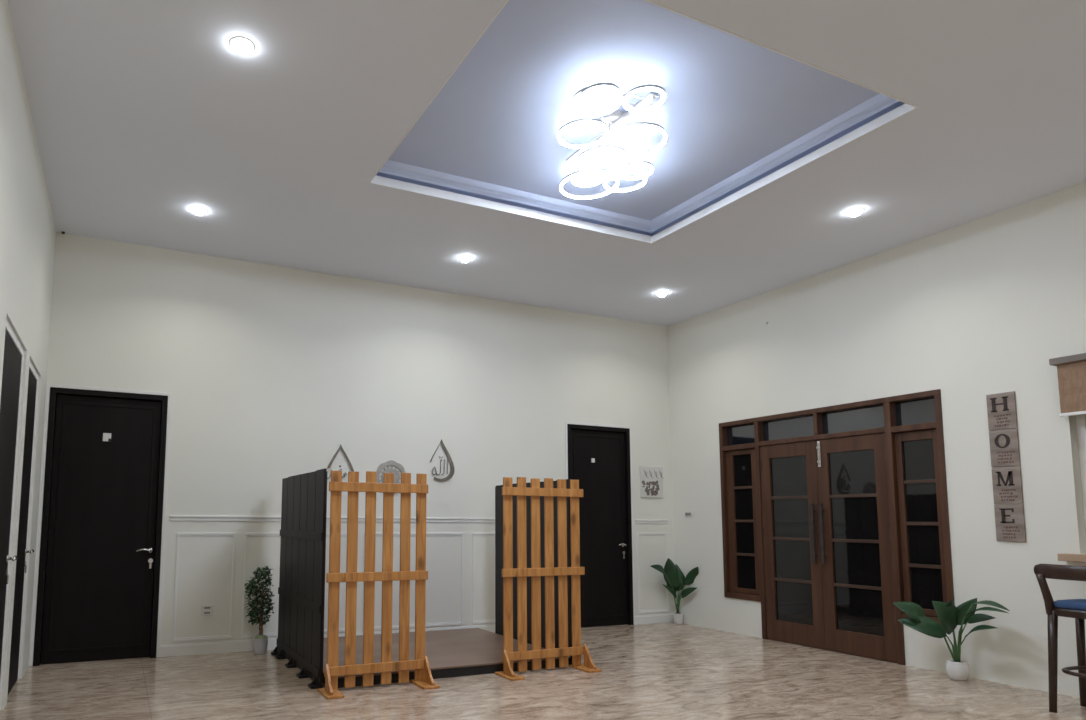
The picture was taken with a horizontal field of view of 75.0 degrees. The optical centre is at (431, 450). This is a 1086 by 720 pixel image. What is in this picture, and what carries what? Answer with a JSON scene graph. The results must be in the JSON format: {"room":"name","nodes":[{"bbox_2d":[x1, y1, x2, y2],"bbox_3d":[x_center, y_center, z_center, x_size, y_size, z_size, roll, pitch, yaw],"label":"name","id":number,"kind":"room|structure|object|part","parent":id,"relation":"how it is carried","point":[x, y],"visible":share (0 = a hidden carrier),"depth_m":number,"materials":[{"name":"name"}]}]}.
{"room":"house living room","nodes":[
{"label":"house living room","id":0,"kind":"room"},
{"bbox_2d":[0,0,55,709],"bbox_3d":[-1.397,-0.590,1.625,0.160,3.774,8.600,3,-6,-24],"label":"wall","id":1,"kind":"structure","parent":0,"point":[27,225],"depth_m":4.19,"materials":[{"name":"beige paint"}]},
{"bbox_2d":[0,318,23,707],"bbox_3d":[-2.412,0.421,3.836,0.190,2.185,0.893,3,-6,-24],"label":"door","id":2,"kind":"structure","parent":1,"relation":"in","point":[13,361],"depth_m":4.02,"materials":[{"name":"black wood"}]},
{"bbox_3d":[-2.466,0.639,4.092,0.060,0.044,0.134,3,-6,-24],"label":"lever handle","id":3,"kind":"part","parent":2,"relation":"part of","materials":[{"name":"silver metal"}]},
{"bbox_2d":[8,361,38,693],"bbox_3d":[-2.811,0.503,4.719,0.190,2.190,0.732,3,-6,-24],"label":"door","id":4,"kind":"structure","parent":1,"relation":"in","point":[29,440],"depth_m":4.80,"materials":[{"name":"black paint"},{"name":"metal"}]},
{"bbox_3d":[-2.835,0.502,4.708,0.136,2.190,0.732,3,-6,-24],"label":"frame","id":5,"kind":"part","parent":4,"relation":"part of","materials":[{"name":"white paint"}]},
{"bbox_3d":[-2.839,0.718,4.918,0.060,0.044,0.134,3,-6,-24],"label":"lever handle","id":6,"kind":"part","parent":4,"relation":"part of","materials":[{"name":"silver metal"}]},
{"bbox_2d":[47,232,674,644],"bbox_3d":[-0.170,-0.050,6.953,6.795,3.774,0.160,3,-6,-24],"label":"wall","id":7,"kind":"structure","parent":0,"point":[267,370],"depth_m":6.58,"materials":[{"name":"beige paint"}]},
{"bbox_2d":[29,383,171,665],"bbox_3d":[-2.683,0.592,5.713,0.943,2.212,0.158,3,-6,-24],"label":"door","id":8,"kind":"structure","parent":7,"relation":"in","point":[98,591],"depth_m":5.69,"materials":[{"name":"black wood"}]},
{"bbox_3d":[-2.679,-0.106,5.757,0.062,0.068,0.014,3,-6,-24],"label":"plate","id":9,"kind":"part","parent":8,"relation":"part of","materials":[{"name":"white plastic"}]},
{"bbox_3d":[-2.373,0.833,5.776,0.139,0.044,0.060,3,-6,-24],"label":"lever handle","id":10,"kind":"part","parent":8,"relation":"part of","materials":[{"name":"silver metal"}]},
{"bbox_2d":[201,605,212,615],"bbox_3d":[-1.910,1.364,5.936,0.094,0.088,0.011,3,-6,-24],"label":"wall socket","id":11,"kind":"object","parent":7,"relation":"attached to","point":[206,610],"visible":1,"depth_m":5.93,"materials":[{"name":"white plastic"}]},
{"bbox_2d":[327,444,353,478],"bbox_3d":[-0.853,0.150,6.526,0.282,0.420,0.020,3,-6,-24],"label":"wall ornament","id":12,"kind":"object","parent":7,"relation":"attached to","point":[340,447],"visible":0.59,"depth_m":6.53,"materials":[{"name":"silver mirror"}]},
{"bbox_2d":[376,460,404,493],"bbox_3d":[-0.390,0.264,6.725,0.332,0.332,0.013,3,-6,-24],"label":"wall medallion","id":13,"kind":"object","parent":7,"relation":"attached to","point":[381,466],"visible":0.38,"depth_m":6.73,"materials":[{"name":"grey metal"}]},
{"bbox_2d":[158,614,673,657],"bbox_3d":[0.275,1.794,6.884,5.545,0.097,0.014,3,-6,-24],"label":"baseboard","id":14,"kind":"structure","parent":7,"relation":"attached to","point":[173,650],"depth_m":6.00,"materials":[{"name":"beige paint"}]},
{"bbox_2d":[169,515,667,523],"bbox_3d":[0.268,0.702,6.984,5.430,0.046,0.017,3,-6,-24],"label":"trim","id":15,"kind":"structure","parent":7,"relation":"attached to","point":[172,517],"depth_m":6.49,"materials":[{"name":"beige paint"}]},
{"bbox_2d":[172,532,668,641],"bbox_3d":[0.285,1.277,6.940,5.350,0.907,0.010,3,-6,-24],"label":"trim","id":16,"kind":"structure","parent":7,"relation":"attached to","point":[233,535],"depth_m":6.21,"materials":[{"name":"beige paint"}]},
{"bbox_2d":[430,439,453,480],"bbox_3d":[0.107,0.101,6.965,0.267,0.420,0.020,3,-6,-24],"label":"wall ornament","id":17,"kind":"object","parent":7,"relation":"attached to","point":[449,459],"visible":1,"depth_m":6.97,"materials":[{"name":"silver mirror"}]},
{"bbox_2d":[565,421,634,626],"bbox_3d":[1.850,0.819,7.740,0.910,2.231,0.158,3,-6,-24],"label":"door","id":18,"kind":"structure","parent":7,"relation":"in","point":[599,456],"depth_m":7.75,"materials":[{"name":"black wood"}]},
{"bbox_2d":[640,466,662,497],"bbox_3d":[2.544,0.368,8.039,0.333,0.358,0.022,3,-6,-24],"label":"wall picture","id":19,"kind":"object","parent":7,"relation":"attached to","point":[651,478],"visible":1,"depth_m":8.03,"materials":[{"name":"white paper"}]},
{"bbox_2d":[0,622,1085,719],"bbox_3d":[1.613,1.496,2.785,6.795,0.100,8.920,3,-6,-24],"label":"floor","id":20,"kind":"structure","parent":0,"point":[656,671],"depth_m":4.71,"materials":[{"name":"tile"}]},
{"bbox_2d":[244,566,274,654],"bbox_3d":[-1.473,1.368,5.964,0.254,0.735,0.270,3,-6,-24],"label":"potted tree","id":21,"kind":"object","parent":20,"relation":"on","point":[260,642],"visible":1,"depth_m":5.94,"materials":[{"name":"green plant"}]},
{"bbox_3d":[-1.460,1.670,5.952,0.126,0.132,0.126,3,-6,-24],"label":"pot","id":22,"kind":"part","parent":21,"relation":"part of","materials":[{"name":"white ceramic"}]},
{"bbox_2d":[271,468,326,688],"bbox_3d":[-1.046,0.933,5.416,0.082,1.500,1.361,3,-6,-24],"label":"partition panel","id":23,"kind":"object","parent":20,"relation":"on","point":[301,589],"visible":1,"depth_m":5.26,"materials":[{"name":"black wood"}]},
{"bbox_3d":[-1.044,1.580,5.355,0.008,0.056,1.360,3,-6,-24],"label":"rail","id":24,"kind":"part","parent":23,"relation":"part of","materials":[{"name":"black wood"}]},
{"bbox_3d":[-1.041,1.152,5.397,0.008,0.056,1.360,3,-6,-24],"label":"rail","id":25,"kind":"part","parent":23,"relation":"part of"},
{"bbox_3d":[-1.037,0.659,5.447,0.008,0.056,1.360,3,-6,-24],"label":"rail","id":26,"kind":"part","parent":23,"relation":"part of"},
{"bbox_2d":[317,470,439,698],"bbox_3d":[-0.346,0.885,4.798,0.798,1.484,0.245,3,-6,-24],"label":"screen","id":27,"kind":"object","parent":20,"relation":"on","point":[423,678],"visible":1,"depth_m":4.84,"materials":[{"name":"brown wood"}]},
{"bbox_3d":[-0.371,1.493,4.784,0.742,0.062,0.021,3,-6,-24],"label":"rail","id":28,"kind":"part","parent":27,"relation":"part of","materials":[{"name":"brown wood"}]},
{"bbox_3d":[-0.367,0.878,4.846,0.744,0.062,0.021,3,-6,-24],"label":"rail","id":29,"kind":"part","parent":27,"relation":"part of","materials":[{"name":"brown wood"}]},
{"bbox_3d":[-0.362,0.264,4.907,0.738,0.064,0.021,3,-6,-24],"label":"rail","id":30,"kind":"part","parent":27,"relation":"part of","materials":[{"name":"brown wood"}]},
{"bbox_2d":[322,628,569,687],"bbox_3d":[-0.112,1.695,5.834,1.965,0.080,1.555,3,-6,-24],"label":"platform","id":31,"kind":"object","parent":20,"relation":"on","point":[470,651],"visible":0.44,"depth_m":5.62,"materials":[{"name":"brown laminate"}]},
{"bbox_2d":[495,479,571,664],"bbox_3d":[0.903,1.032,6.213,0.082,1.490,1.236,3,-6,-24],"label":"partition panel","id":32,"kind":"object","parent":20,"relation":"on","point":[498,489],"visible":0.23,"depth_m":6.20,"materials":[{"name":"black wood"}]},
{"bbox_2d":[495,477,601,680],"bbox_3d":[0.895,0.951,5.353,0.803,1.482,0.245,3,-6,-24],"label":"screen","id":33,"kind":"object","parent":20,"relation":"on","point":[521,491],"visible":1,"depth_m":5.40,"materials":[{"name":"brown wood"}]},
{"bbox_3d":[0.879,0.329,5.461,0.743,0.064,0.021,3,-6,-24],"label":"rail","id":34,"kind":"part","parent":33,"relation":"part of","materials":[{"name":"brown wood"}]},
{"bbox_3d":[0.869,1.558,5.339,0.747,0.062,0.021,3,-6,-24],"label":"rail","id":35,"kind":"part","parent":33,"relation":"part of","materials":[{"name":"brown wood"}]},
{"bbox_3d":[0.874,0.943,5.400,0.749,0.062,0.021,3,-6,-24],"label":"rail","id":36,"kind":"part","parent":33,"relation":"part of","materials":[{"name":"brown wood"}]},
{"bbox_2d":[651,558,698,623],"bbox_3d":[2.674,1.578,7.797,0.563,0.745,0.315,1,-6,-2],"label":"potted plant","id":37,"kind":"object","parent":20,"relation":"on","point":[674,577],"visible":1,"depth_m":7.84,"materials":[{"name":"green plant"}]},
{"bbox_3d":[2.704,1.624,7.847,0.211,0.460,0.043,3,-6,-24],"label":"stem","id":38,"kind":"part","parent":37,"relation":"part of","materials":[{"name":"green plant"}]},
{"bbox_3d":[2.784,1.901,7.864,0.126,0.118,0.126,3,-6,-24],"label":"pot","id":39,"kind":"part","parent":37,"relation":"part of","materials":[{"name":"white ceramic"}]},
{"bbox_3d":[2.809,1.685,7.851,0.051,0.339,0.094,3,-6,-24],"label":"stem","id":40,"kind":"part","parent":37,"relation":"part of","materials":[{"name":"green plant"}]},
{"bbox_2d":[893,598,1009,680],"bbox_3d":[3.873,1.389,5.107,0.289,0.607,0.768,3,-6,-24],"label":"potted plant","id":41,"kind":"object","parent":20,"relation":"on","point":[949,615],"visible":1,"depth_m":5.17,"materials":[{"name":"green plant"}]},
{"bbox_3d":[3.844,1.445,5.259,0.016,0.299,0.184,6,-8,-42],"label":"stem","id":42,"kind":"part","parent":41,"relation":"part of","materials":[{"name":"green plant"}]},
{"bbox_3d":[3.884,1.489,5.202,0.052,0.196,0.016,-5,-8,43],"label":"stem","id":43,"kind":"part","parent":41,"relation":"part of","materials":[{"name":"green plant"}]},
{"bbox_3d":[3.897,1.467,5.180,0.037,0.235,0.022,3,-6,-24],"label":"stem","id":44,"kind":"part","parent":41,"relation":"part of","materials":[{"name":"green plant"}]},
{"bbox_3d":[3.906,1.634,5.175,0.148,0.134,0.148,3,-6,-24],"label":"pot","id":45,"kind":"part","parent":41,"relation":"part of","materials":[{"name":"white ceramic"}]},
{"bbox_3d":[3.909,1.480,5.143,0.016,0.205,0.102,0,-6,2],"label":"stem","id":46,"kind":"part","parent":41,"relation":"part of","materials":[{"name":"green plant"}]},
{"bbox_3d":[3.905,1.399,5.140,0.016,0.365,0.135,0,-6,2],"label":"stem","id":47,"kind":"part","parent":41,"relation":"part of","materials":[{"name":"green plant"}]},
{"bbox_3d":[3.922,1.423,5.149,0.017,0.318,0.091,2,-6,-12],"label":"stem","id":48,"kind":"part","parent":41,"relation":"part of","materials":[{"name":"green plant"}]},
{"bbox_3d":[3.926,1.354,5.137,0.017,0.454,0.162,1,-6,-7],"label":"stem","id":49,"kind":"part","parent":41,"relation":"part of","materials":[{"name":"green plant"}]},
{"bbox_2d":[1034,563,1085,712],"bbox_3d":[4.054,1.153,4.220,0.459,0.906,0.489,3,-6,-24],"label":"bar stool","id":50,"kind":"object","parent":20,"relation":"on","point":[1071,608],"visible":1,"depth_m":4.31,"materials":[{"name":"brown wood"}]},
{"bbox_3d":[3.838,0.897,4.356,0.102,0.254,0.050,0,-6,1],"label":"post","id":51,"kind":"part","parent":50,"relation":"part of","materials":[{"name":"brown wood"}]},
{"bbox_3d":[3.853,1.304,4.318,0.081,0.623,0.050,-2,-6,27],"label":"leg","id":52,"kind":"part","parent":50,"relation":"part of","materials":[{"name":"brown wood"}]},
{"bbox_3d":[3.897,0.739,4.188,0.106,0.090,0.489,3,-6,-24],"label":"rail","id":53,"kind":"part","parent":50,"relation":"part of","materials":[{"name":"brown wood"}]},
{"bbox_3d":[4.081,0.996,4.247,0.404,0.048,0.414,3,-6,-24],"label":"seat frame","id":54,"kind":"part","parent":50,"relation":"part of","materials":[{"name":"brown wood"}]},
{"bbox_2d":[1054,599,1085,610],"bbox_3d":[4.081,0.946,4.252,0.400,0.050,0.410,3,-6,-24],"label":"seat cushion","id":55,"kind":"object","parent":50,"relation":"on","point":[1068,604],"depth_m":4.25,"materials":[{"name":"blue fabric"}]},
{"bbox_3d":[4.153,1.322,4.452,0.046,0.618,0.079,-1,-6,14],"label":"leg","id":56,"kind":"part","parent":50,"relation":"part of","materials":[{"name":"brown wood"}]},
{"bbox_2d":[8,0,1085,325],"bbox_3d":[1.640,-2.035,3.137,6.475,0.048,8.600,3,-6,-24],"label":"ceiling","id":57,"kind":"structure","parent":0,"point":[145,113],"depth_m":4.29,"materials":[{"name":"paint"}]},
{"bbox_2d":[190,206,207,215],"bbox_3d":[-1.763,-1.804,5.288,0.124,0.038,0.124,3,-6,-24],"label":"recessed light","id":58,"kind":"object","parent":57,"relation":"in","point":[197,210],"visible":1,"depth_m":5.26,"materials":[{"name":"white paint"}]},
{"bbox_2d":[193,208,204,215],"bbox_3d":[-1.763,-1.803,5.288,0.092,0.036,0.092,3,-6,-24],"label":"diffuser","id":59,"kind":"object","parent":58,"relation":"attached to","point":[198,211],"depth_m":5.26,"materials":[{"name":"white plastic"}]},
{"bbox_2d":[229,36,254,54],"bbox_3d":[-0.935,-1.981,3.440,0.124,0.038,0.124,3,-6,-24],"label":"recessed light","id":60,"kind":"object","parent":57,"relation":"in","point":[241,45],"visible":1,"depth_m":3.42,"materials":[{"name":"white paint"}]},
{"bbox_2d":[232,39,251,54],"bbox_3d":[-0.935,-1.980,3.440,0.092,0.036,0.092,3,-6,-24],"label":"diffuser","id":61,"kind":"object","parent":60,"relation":"attached to","point":[241,46],"depth_m":3.42,"materials":[{"name":"white plastic"}]},
{"bbox_2d":[458,255,471,262],"bbox_3d":[0.301,-1.695,6.217,0.124,0.038,0.124,3,-6,-24],"label":"recessed light","id":62,"kind":"object","parent":57,"relation":"in","point":[465,258],"visible":1,"depth_m":6.19,"materials":[{"name":"white paint"}]},
{"bbox_2d":[460,256,469,262],"bbox_3d":[0.301,-1.694,6.217,0.092,0.036,0.092,3,-6,-24],"label":"diffuser","id":63,"kind":"object","parent":62,"relation":"attached to","point":[464,259],"depth_m":6.19,"materials":[{"name":"white plastic"}]},
{"bbox_2d":[369,0,918,243],"bbox_3d":[1.149,-1.918,4.375,2.507,0.062,2.152,3,-6,-24],"label":"trim","id":64,"kind":"structure","parent":57,"relation":"attached to","point":[907,107],"depth_m":4.92,"materials":[{"name":"white paint"}]},
{"bbox_2d":[656,291,667,296],"bbox_3d":[2.360,-1.588,7.131,0.124,0.038,0.124,3,-6,-24],"label":"recessed light","id":65,"kind":"object","parent":57,"relation":"in","point":[661,293],"visible":1,"depth_m":7.10,"materials":[{"name":"white paint"}]},
{"bbox_2d":[657,292,666,296],"bbox_3d":[2.360,-1.588,7.130,0.092,0.036,0.092,3,-6,-24],"label":"diffuser","id":66,"kind":"object","parent":65,"relation":"attached to","point":[661,294],"depth_m":7.11,"materials":[{"name":"white plastic"}]},
{"bbox_2d":[845,207,864,216],"bbox_3d":[3.173,-1.772,5.220,0.124,0.038,0.124,3,-6,-24],"label":"recessed light","id":67,"kind":"object","parent":57,"relation":"in","point":[853,212],"visible":1,"depth_m":5.20,"materials":[{"name":"white paint"}]},
{"bbox_2d":[848,209,861,216],"bbox_3d":[3.173,-1.771,5.220,0.092,0.036,0.092,3,-6,-24],"label":"diffuser","id":68,"kind":"object","parent":67,"relation":"attached to","point":[852,212],"depth_m":5.20,"materials":[{"name":"white plastic"}]},
{"bbox_2d":[388,0,879,220],"bbox_3d":[1.149,-2.011,4.384,2.807,0.144,2.452,3,-6,-24],"label":"ceiling","id":69,"kind":"structure","parent":0,"point":[731,102],"depth_m":4.17,"materials":[{"name":"paint"}]},
{"bbox_2d":[558,82,666,198],"bbox_3d":[1.156,-1.990,4.484,0.669,0.126,1.347,-1,-6,11],"label":"ring chandelier","id":70,"kind":"object","parent":69,"relation":"attached to","point":[610,121],"visible":1,"depth_m":4.37,"materials":[{"name":"metal"}]},
{"bbox_3d":[1.176,-1.991,4.433,0.381,0.081,0.837,1,-6,-9],"label":"hanging arm","id":71,"kind":"part","parent":70,"relation":"part of","materials":[{"name":"metal"}]},
{"bbox_2d":[377,94,904,235],"bbox_3d":[1.149,-2.027,4.386,2.767,0.072,2.412,3,-6,-24],"label":"trim","id":72,"kind":"structure","parent":69,"relation":"attached to","point":[878,105],"depth_m":5.11,"materials":[{"name":"paint"}]},
{"bbox_2d":[667,182,1085,697],"bbox_3d":[4.653,-0.274,4.330,0.160,3.774,8.600,3,-6,-24],"label":"wall","id":73,"kind":"structure","parent":0,"point":[971,311],"depth_m":5.43,"materials":[{"name":"beige paint"}]},
{"bbox_2d":[685,512,692,515],"bbox_3d":[2.911,0.723,7.893,0.016,0.042,0.112,3,-6,-24],"label":"wall switch","id":74,"kind":"object","parent":73,"relation":"attached to","point":[686,513],"visible":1,"depth_m":7.88,"materials":[{"name":"white plastic"}]},
{"bbox_2d":[719,389,954,664],"bbox_3d":[3.597,0.714,6.443,0.168,2.210,2.230,3,-6,-24],"label":"door","id":75,"kind":"structure","parent":73,"relation":"in","point":[833,517],"depth_m":6.25,"materials":[{"name":"brown wood"}]},
{"bbox_3d":[3.284,-0.159,7.338,0.006,0.220,0.423,3,-6,-24],"label":"glass pane","id":76,"kind":"part","parent":75,"relation":"part of","materials":[{"name":"grey glass"}]},
{"bbox_3d":[3.265,0.212,7.294,0.006,0.337,0.245,3,-6,-24],"label":"glass pane","id":77,"kind":"part","parent":75,"relation":"part of","materials":[{"name":"glass"}]},
{"bbox_3d":[3.262,0.564,7.259,0.006,0.322,0.245,3,-6,-24],"label":"glass pane","id":78,"kind":"part","parent":75,"relation":"part of","materials":[{"name":"glass"}]},
{"bbox_3d":[3.260,0.908,7.225,0.006,0.322,0.245,3,-6,-24],"label":"glass pane","id":79,"kind":"part","parent":75,"relation":"part of","materials":[{"name":"black glass"}]},
{"bbox_3d":[3.257,1.260,7.190,0.006,0.337,0.245,3,-6,-24],"label":"glass pane","id":80,"kind":"part","parent":75,"relation":"part of","materials":[{"name":"black glass"}]},
{"bbox_3d":[3.514,-0.208,6.828,0.006,0.220,0.626,3,-6,-24],"label":"glass pane","id":81,"kind":"part","parent":75,"relation":"part of","materials":[{"name":"grey glass"}]},
{"bbox_3d":[3.472,0.256,6.761,0.006,0.386,0.410,3,-6,-24],"label":"glass pane","id":82,"kind":"part","parent":75,"relation":"part of","materials":[{"name":"glass"}]},
{"bbox_3d":[3.469,0.656,6.722,0.006,0.371,0.410,3,-6,-24],"label":"glass pane","id":83,"kind":"part","parent":75,"relation":"part of","materials":[{"name":"grey glass"}]},
{"bbox_3d":[3.466,1.050,6.682,0.006,0.371,0.410,3,-6,-24],"label":"glass pane","id":84,"kind":"part","parent":75,"relation":"part of","materials":[{"name":"grey glass"}]},
{"bbox_3d":[3.463,1.451,6.643,0.006,0.386,0.410,3,-6,-24],"label":"glass pane","id":85,"kind":"part","parent":75,"relation":"part of","materials":[{"name":"glass"}]},
{"bbox_3d":[3.535,0.769,6.440,0.056,0.540,0.036,3,-6,-24],"label":"pull handle","id":86,"kind":"part","parent":75,"relation":"part of","materials":[{"name":"black"}]},
{"bbox_3d":[3.571,0.761,6.358,0.056,0.540,0.036,3,-6,-24],"label":"pull handle","id":87,"kind":"part","parent":75,"relation":"part of","materials":[{"name":"black"}]},
{"bbox_3d":[3.734,0.200,6.182,0.006,0.386,0.440,3,-6,-24],"label":"glass pane","id":88,"kind":"part","parent":75,"relation":"part of","materials":[{"name":"grey glass"}]},
{"bbox_3d":[3.784,-0.265,6.232,0.006,0.220,0.630,3,-6,-24],"label":"glass pane","id":89,"kind":"part","parent":75,"relation":"part of","materials":[{"name":"grey glass"}]},
{"bbox_3d":[3.731,0.601,6.142,0.006,0.371,0.440,3,-6,-24],"label":"glass pane","id":90,"kind":"part","parent":75,"relation":"part of","materials":[{"name":"black glass"}]},
{"bbox_3d":[3.728,0.994,6.103,0.006,0.371,0.440,3,-6,-24],"label":"glass pane","id":91,"kind":"part","parent":75,"relation":"part of","materials":[{"name":"glass"}]},
{"bbox_3d":[3.725,1.395,6.063,0.006,0.386,0.440,3,-6,-24],"label":"glass pane","id":92,"kind":"part","parent":75,"relation":"part of","materials":[{"name":"clear glass"}]},
{"bbox_3d":[4.006,-0.312,5.741,0.006,0.220,0.362,3,-6,-24],"label":"glass pane","id":93,"kind":"part","parent":75,"relation":"part of","materials":[{"name":"grey glass"}]},
{"bbox_3d":[3.987,0.081,5.694,0.006,0.331,0.254,3,-6,-24],"label":"glass pane","id":94,"kind":"part","parent":75,"relation":"part of","materials":[{"name":"grey glass"}]},
{"bbox_3d":[3.984,0.426,5.660,0.006,0.316,0.254,3,-6,-24],"label":"glass pane","id":95,"kind":"part","parent":75,"relation":"part of","materials":[{"name":"glass"}]},
{"bbox_3d":[3.982,0.764,5.627,0.006,0.316,0.254,3,-6,-24],"label":"glass pane","id":96,"kind":"part","parent":75,"relation":"part of","materials":[{"name":"black glass"}]},
{"bbox_3d":[3.979,1.110,5.592,0.006,0.331,0.254,3,-6,-24],"label":"glass pane","id":97,"kind":"part","parent":75,"relation":"part of","materials":[{"name":"black glass"}]},
{"bbox_2d":[986,391,1017,429],"bbox_3d":[4.198,-0.287,5.132,0.016,0.267,0.180,3,-6,-24],"label":"plaque","id":98,"kind":"object","parent":73,"relation":"attached to","point":[1001,407],"visible":1,"depth_m":5.12,"materials":[{"name":"grey wood"}]},
{"bbox_2d":[989,428,1020,466],"bbox_3d":[4.196,-0.017,5.105,0.016,0.267,0.180,3,-6,-24],"label":"plaque","id":99,"kind":"object","parent":73,"relation":"attached to","point":[1004,444],"visible":1,"depth_m":5.10,"materials":[{"name":"grey wood"}]},
{"bbox_2d":[991,466,1023,503],"bbox_3d":[4.194,0.258,5.078,0.016,0.267,0.180,3,-6,-24],"label":"plaque","id":100,"kind":"object","parent":73,"relation":"attached to","point":[1007,481],"visible":1,"depth_m":5.07,"materials":[{"name":"grey wood"}]},
{"bbox_2d":[994,504,1025,541],"bbox_3d":[4.191,0.527,5.051,0.016,0.267,0.180,3,-6,-24],"label":"plaque","id":101,"kind":"object","parent":73,"relation":"attached to","point":[1009,518],"visible":1,"depth_m":5.04,"materials":[{"name":"grey wood"}]},
{"bbox_2d":[1049,353,1085,416],"bbox_3d":[4.646,-0.500,4.083,0.074,0.405,1.638,3,-6,-24],"label":"roller blind","id":102,"kind":"object","parent":73,"relation":"attached to","point":[1071,370],"visible":1,"depth_m":4.73,"materials":[{"name":"brown fabric"}]},
{"bbox_3d":[4.639,-0.309,4.061,0.016,0.021,1.588,3,-6,-24],"label":"rail","id":103,"kind":"part","parent":102,"relation":"part of","materials":[{"name":"white paint"}]},
{"bbox_2d":[1057,414,1085,561],"bbox_3d":[4.678,0.038,4.079,0.230,1.295,1.638,3,-6,-24],"label":"window","id":104,"kind":"structure","parent":73,"relation":"in","point":[1080,419],"depth_m":4.75,"materials":[{"name":"white paint"}]},
{"bbox_3d":[4.652,0.657,4.008,0.185,0.048,1.638,3,-6,-24],"label":"sill","id":105,"kind":"part","parent":104,"relation":"part of","materials":[{"name":"beige wood"}]},
{"bbox_3d":[4.773,0.015,4.095,0.045,1.245,1.525,3,-6,-24],"label":"frame","id":106,"kind":"part","parent":104,"relation":"part of","materials":[{"name":"white paint"}]}
]}

